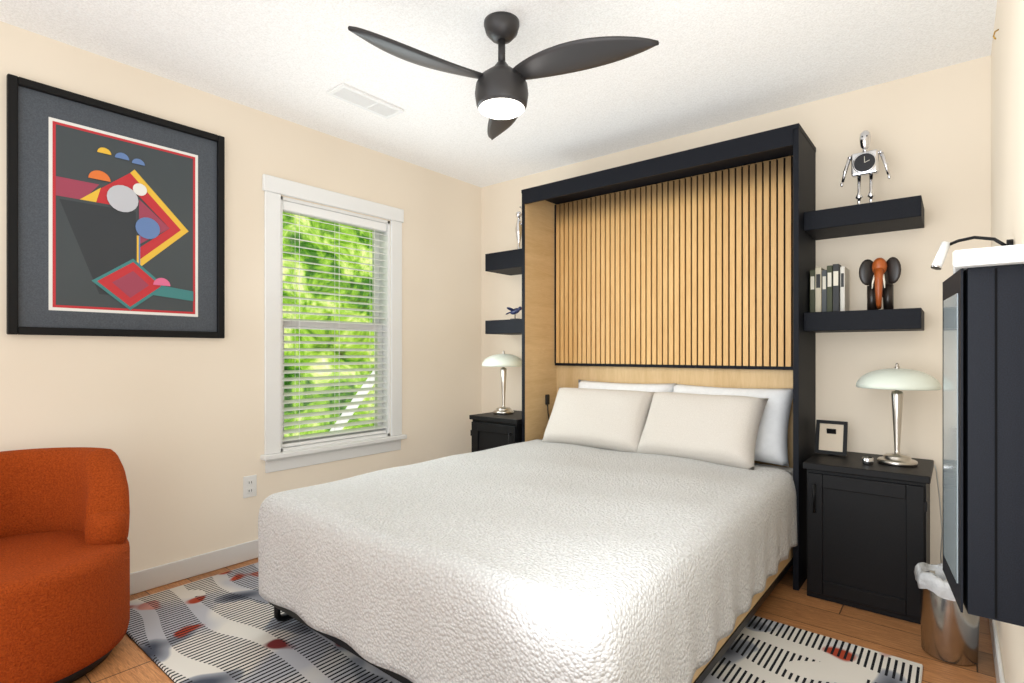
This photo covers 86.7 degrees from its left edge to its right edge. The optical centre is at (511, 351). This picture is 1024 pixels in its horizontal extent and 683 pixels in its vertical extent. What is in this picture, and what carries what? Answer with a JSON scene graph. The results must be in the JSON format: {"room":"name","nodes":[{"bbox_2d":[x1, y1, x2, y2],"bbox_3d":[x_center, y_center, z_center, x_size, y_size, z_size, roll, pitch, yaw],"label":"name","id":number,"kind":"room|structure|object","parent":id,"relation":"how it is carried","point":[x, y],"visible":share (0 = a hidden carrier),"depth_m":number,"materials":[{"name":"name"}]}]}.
{"room":"bedroom","nodes":[
{"label":"bedroom","id":0,"kind":"room"},
{"bbox_2d":[0,21,480,572],"bbox_3d":[-1.662,-0.100,2.738,0.140,2.440,4.300,0,0,39],"label":"wall","id":1,"kind":"structure","parent":0,"point":[174,425],"depth_m":2.83,"materials":[{"name":"paint"}]},
{"bbox_2d":[6,73,224,337],"bbox_3d":[-1.755,-0.590,2.488,0.028,1.040,0.829,0,0,39],"label":"framed picture","id":2,"kind":"object","parent":1,"relation":"attached to","point":[115,220],"visible":1,"depth_m":2.43,"materials":[{"name":"black"}]},
{"bbox_2d":[130,539,257,594],"bbox_3d":[-1.594,1.069,2.694,0.015,0.099,4.278,0,0,39],"label":"baseboard","id":3,"kind":"structure","parent":1,"relation":"attached to","point":[160,575],"depth_m":2.69,"materials":[{"name":"white wood"}]},
{"bbox_2d":[243,475,256,497],"bbox_3d":[-1.412,0.725,2.923,0.008,0.116,0.072,0,0,39],"label":"outlet","id":4,"kind":"object","parent":1,"relation":"attached to","point":[249,486],"visible":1,"depth_m":2.92,"materials":[{"name":"white plastic"}]},
{"bbox_2d":[260,174,406,472],"bbox_3d":[-1.101,-0.153,3.384,0.190,1.643,0.990,0,0,39],"label":"window","id":5,"kind":"structure","parent":1,"relation":"in","point":[276,456],"depth_m":3.32,"materials":[{"name":"white wood"}]},
{"bbox_2d":[283,200,386,447],"bbox_3d":[-1.086,-0.158,3.372,0.056,1.406,0.726,0,0,39],"label":"window blinds","id":6,"kind":"object","parent":5,"relation":"attached to","point":[314,212],"visible":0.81,"depth_m":3.34,"materials":[{"name":"white plastic"}]},
{"bbox_2d":[0,0,996,187],"bbox_3d":[-0.420,-1.380,1.721,3.350,0.120,4.580,0,0,39],"label":"ceiling","id":7,"kind":"structure","parent":0,"point":[705,64],"depth_m":2.43,"materials":[{"name":"paint"}]},
{"bbox_2d":[326,83,403,118],"bbox_3d":[-0.764,-1.313,2.852,0.145,0.012,0.385,0,0,39],"label":"ceiling vent","id":8,"kind":"object","parent":7,"relation":"in","point":[360,99],"visible":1,"depth_m":2.83,"materials":[{"name":"white metal"}]},
{"bbox_2d":[348,11,658,139],"bbox_3d":[-0.029,-1.140,2.064,1.034,0.363,1.028,0,0,39],"label":"ceiling fan","id":9,"kind":"object","parent":7,"relation":"hanging from","point":[501,92],"visible":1,"depth_m":2.07,"materials":[{"name":"black metal"}]},
{"bbox_2d":[72,558,996,682],"bbox_3d":[-0.420,1.180,1.721,3.350,0.120,4.580,0,0,39],"label":"floor","id":10,"kind":"structure","parent":0,"point":[128,659],"depth_m":2.13,"materials":[{"name":"brown wood"}]},
{"bbox_2d":[0,447,129,682],"bbox_3d":[-1.769,0.752,1.912,0.690,0.734,0.690,0,0,39],"label":"barrel chair","id":11,"kind":"object","parent":10,"relation":"on","point":[64,570],"visible":1,"depth_m":1.93,"materials":[{"name":"orange fabric"}]},
{"bbox_2d":[469,410,521,451],"bbox_3d":[-0.001,0.782,3.849,0.432,0.674,0.470,0,0,39],"label":"nightstand","id":12,"kind":"object","parent":10,"relation":"on","point":[489,430],"visible":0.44,"depth_m":3.70,"materials":[{"name":"black wood"}]},
{"bbox_2d":[482,351,521,413],"bbox_3d":[-0.061,0.217,3.928,0.316,0.454,0.316,0,0,39],"label":"lamp","id":13,"kind":"object","parent":12,"relation":"on","point":[503,360],"visible":1,"depth_m":3.85,"materials":[{"name":"silver metal"}]},
{"bbox_2d":[126,563,922,682],"bbox_3d":[-0.152,1.114,2.135,2.760,0.010,1.720,0,0,39],"label":"rug","id":14,"kind":"object","parent":10,"relation":"on","point":[226,627],"visible":0.23,"depth_m":2.01,"materials":[{"name":"grey fabric"}]},
{"bbox_2d":[258,123,815,682],"bbox_3d":[0.257,0.025,2.516,1.654,2.189,2.206,0,0,39],"label":"bed","id":15,"kind":"object","parent":10,"relation":"on","point":[632,507],"visible":1,"depth_m":2.48,"materials":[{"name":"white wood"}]},
{"bbox_2d":[541,387,657,455],"bbox_3d":[0.519,0.405,3.311,0.680,0.400,0.177,0,-32,37],"label":"pillow","id":16,"kind":"object","parent":15,"relation":"on","point":[609,420],"depth_m":3.20,"materials":[{"name":"fabric"}]},
{"bbox_2d":[635,391,768,470],"bbox_3d":[1.001,0.405,2.904,0.640,0.400,0.188,0,-33,42],"label":"pillow","id":17,"kind":"object","parent":15,"relation":"on","point":[723,431],"depth_m":2.81,"materials":[{"name":"fabric"}]},
{"bbox_2d":[663,383,795,466],"bbox_3d":[1.185,0.385,3.011,0.680,0.410,0.168,0,-18,41],"label":"pillow","id":18,"kind":"object","parent":15,"relation":"on","point":[771,441],"depth_m":2.82,"materials":[{"name":"fabric"}]},
{"bbox_2d":[803,451,933,623],"bbox_3d":[1.645,0.812,2.502,0.464,0.614,0.470,0,0,39],"label":"nightstand","id":19,"kind":"object","parent":10,"relation":"on","point":[868,537],"visible":0.98,"depth_m":2.34,"materials":[{"name":"black wood"}]},
{"bbox_2d":[815,420,847,455],"bbox_3d":[1.575,0.421,2.674,0.135,0.163,0.066,0,0,39],"label":"picture frame","id":20,"kind":"object","parent":19,"relation":"on","point":[831,437],"visible":1,"depth_m":2.67,"materials":[{"name":"black"}]},
{"bbox_2d":[862,456,873,464],"bbox_3d":[1.592,0.487,2.426,0.044,0.032,0.044,0,0,39],"label":"votive","id":21,"kind":"object","parent":19,"relation":"on","point":[867,460],"visible":1,"depth_m":2.41,"materials":[{"name":"silver metal"}]},
{"bbox_2d":[856,363,941,466],"bbox_3d":[1.736,0.277,2.444,0.316,0.454,0.316,0,0,39],"label":"lamp","id":22,"kind":"object","parent":19,"relation":"on","point":[896,378],"visible":1,"depth_m":2.39,"materials":[{"name":"silver metal"}]},
{"bbox_2d":[914,562,979,665],"bbox_3d":[1.620,0.963,2.013,0.207,0.312,0.205,0,0,39],"label":"trash can","id":23,"kind":"object","parent":10,"relation":"on","point":[949,632],"visible":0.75,"depth_m":1.95,"materials":[{"name":"silver metal"}]},
{"bbox_2d":[481,55,990,564],"bbox_3d":[0.986,-0.100,3.439,3.350,2.440,0.140,0,0,39],"label":"wall","id":24,"kind":"structure","parent":0,"point":[929,131],"depth_m":2.66,"materials":[{"name":"paint"}]},
{"bbox_2d":[485,319,521,334],"bbox_3d":[0.061,-0.178,3.914,0.422,0.097,0.292,0,0,39],"label":"shelf","id":25,"kind":"object","parent":24,"relation":"attached to","point":[508,327],"visible":0.5,"depth_m":3.83,"materials":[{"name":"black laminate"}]},
{"bbox_2d":[505,307,521,318],"bbox_3d":[0.016,-0.274,3.852,0.118,0.092,0.117,0,0,-5],"label":"bird figurine","id":26,"kind":"object","parent":25,"relation":"on","point":[515,311],"visible":0.98,"depth_m":3.83,"materials":[{"name":"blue ceramic"}]},
{"bbox_2d":[485,248,521,275],"bbox_3d":[0.061,-0.647,3.914,0.422,0.125,0.292,0,0,39],"label":"shelf","id":27,"kind":"object","parent":24,"relation":"attached to","point":[508,262],"visible":0.5,"depth_m":3.85,"materials":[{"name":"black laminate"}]},
{"bbox_2d":[515,206,521,248],"bbox_3d":[0.059,-0.869,3.817,0.086,0.315,0.060,0,0,39],"label":"figurine","id":28,"kind":"object","parent":27,"relation":"on","point":[518,229],"visible":0.77,"depth_m":3.81,"materials":[{"name":"white metal"}]},
{"bbox_2d":[804,308,923,332],"bbox_3d":[1.678,-0.145,2.590,0.454,0.090,0.292,0,0,39],"label":"shelf","id":29,"kind":"object","parent":24,"relation":"attached to","point":[903,319],"visible":1,"depth_m":2.47,"materials":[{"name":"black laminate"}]},
{"bbox_2d":[810,264,849,311],"bbox_3d":[1.579,-0.307,2.699,0.150,0.232,0.167,0,0,39],"label":"books","id":30,"kind":"object","parent":29,"relation":"on","point":[830,289],"visible":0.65,"depth_m":2.64,"materials":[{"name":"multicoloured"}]},
{"bbox_2d":[859,257,900,309],"bbox_3d":[1.728,-0.314,2.545,0.164,0.248,0.164,0,0,39],"label":"carving","id":31,"kind":"object","parent":29,"relation":"on","point":[879,276],"visible":0.96,"depth_m":2.50,"materials":[{"name":"brown wood"}]},
{"bbox_2d":[804,195,923,239],"bbox_3d":[1.678,-0.630,2.590,0.454,0.090,0.292,0,0,39],"label":"shelf","id":32,"kind":"object","parent":24,"relation":"attached to","point":[900,214],"visible":1,"depth_m":2.50,"materials":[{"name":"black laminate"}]},
{"bbox_2d":[840,130,890,203],"bbox_3d":[1.682,-0.866,2.584,0.203,0.379,0.050,0,0,39],"label":"figurine","id":33,"kind":"object","parent":32,"relation":"on","point":[865,162],"visible":0.94,"depth_m":2.57,"materials":[{"name":"silver metal"}]},
{"bbox_2d":[934,464,942,564],"bbox_3d":[1.954,0.761,2.474,0.044,0.508,0.118,0,0,39],"label":"cord","id":34,"kind":"object","parent":24,"relation":"attached to","point":[940,514],"visible":0.58,"depth_m":2.48,"materials":[{"name":"white plastic"}]},
{"bbox_2d":[991,0,1023,682],"bbox_3d":[0.822,-0.100,0.705,0.140,2.440,4.300,0,0,39],"label":"wall","id":35,"kind":"structure","parent":0,"point":[1007,136],"depth_m":1.60,"materials":[{"name":"paint"}]},
{"bbox_2d":[931,236,1013,269],"bbox_3d":[1.283,-0.281,1.510,0.050,0.086,0.190,0,0,-29],"label":"lamp","id":36,"kind":"object","parent":35,"relation":"attached to","point":[940,257],"depth_m":1.56,"materials":[{"name":"white metal"}]},
{"bbox_2d":[943,244,1023,626],"bbox_3d":[1.074,0.174,1.241,0.144,0.780,0.310,0,0,39],"label":"wall cabinet","id":37,"kind":"object","parent":35,"relation":"attached to","point":[983,429],"visible":1,"depth_m":1.15,"materials":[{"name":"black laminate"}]},
{"bbox_2d":[989,619,1004,682],"bbox_3d":[0.768,1.069,0.761,0.012,0.099,4.278,0,0,39],"label":"baseboard","id":38,"kind":"structure","parent":35,"relation":"attached to","point":[999,672],"depth_m":1.88,"materials":[{"name":"white wood"}]},
{"label":"outside","id":39,"kind":"structure","parent":0,"visible":0},
{"bbox_2d":[283,212,373,436],"bbox_3d":[-2.949,-0.630,4.954,0.200,6.500,9.500,0,0,39],"label":"trees","id":40,"kind":"object","parent":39,"point":[289,219],"depth_m":6.15,"materials":[{"name":"green plant"}]}
]}

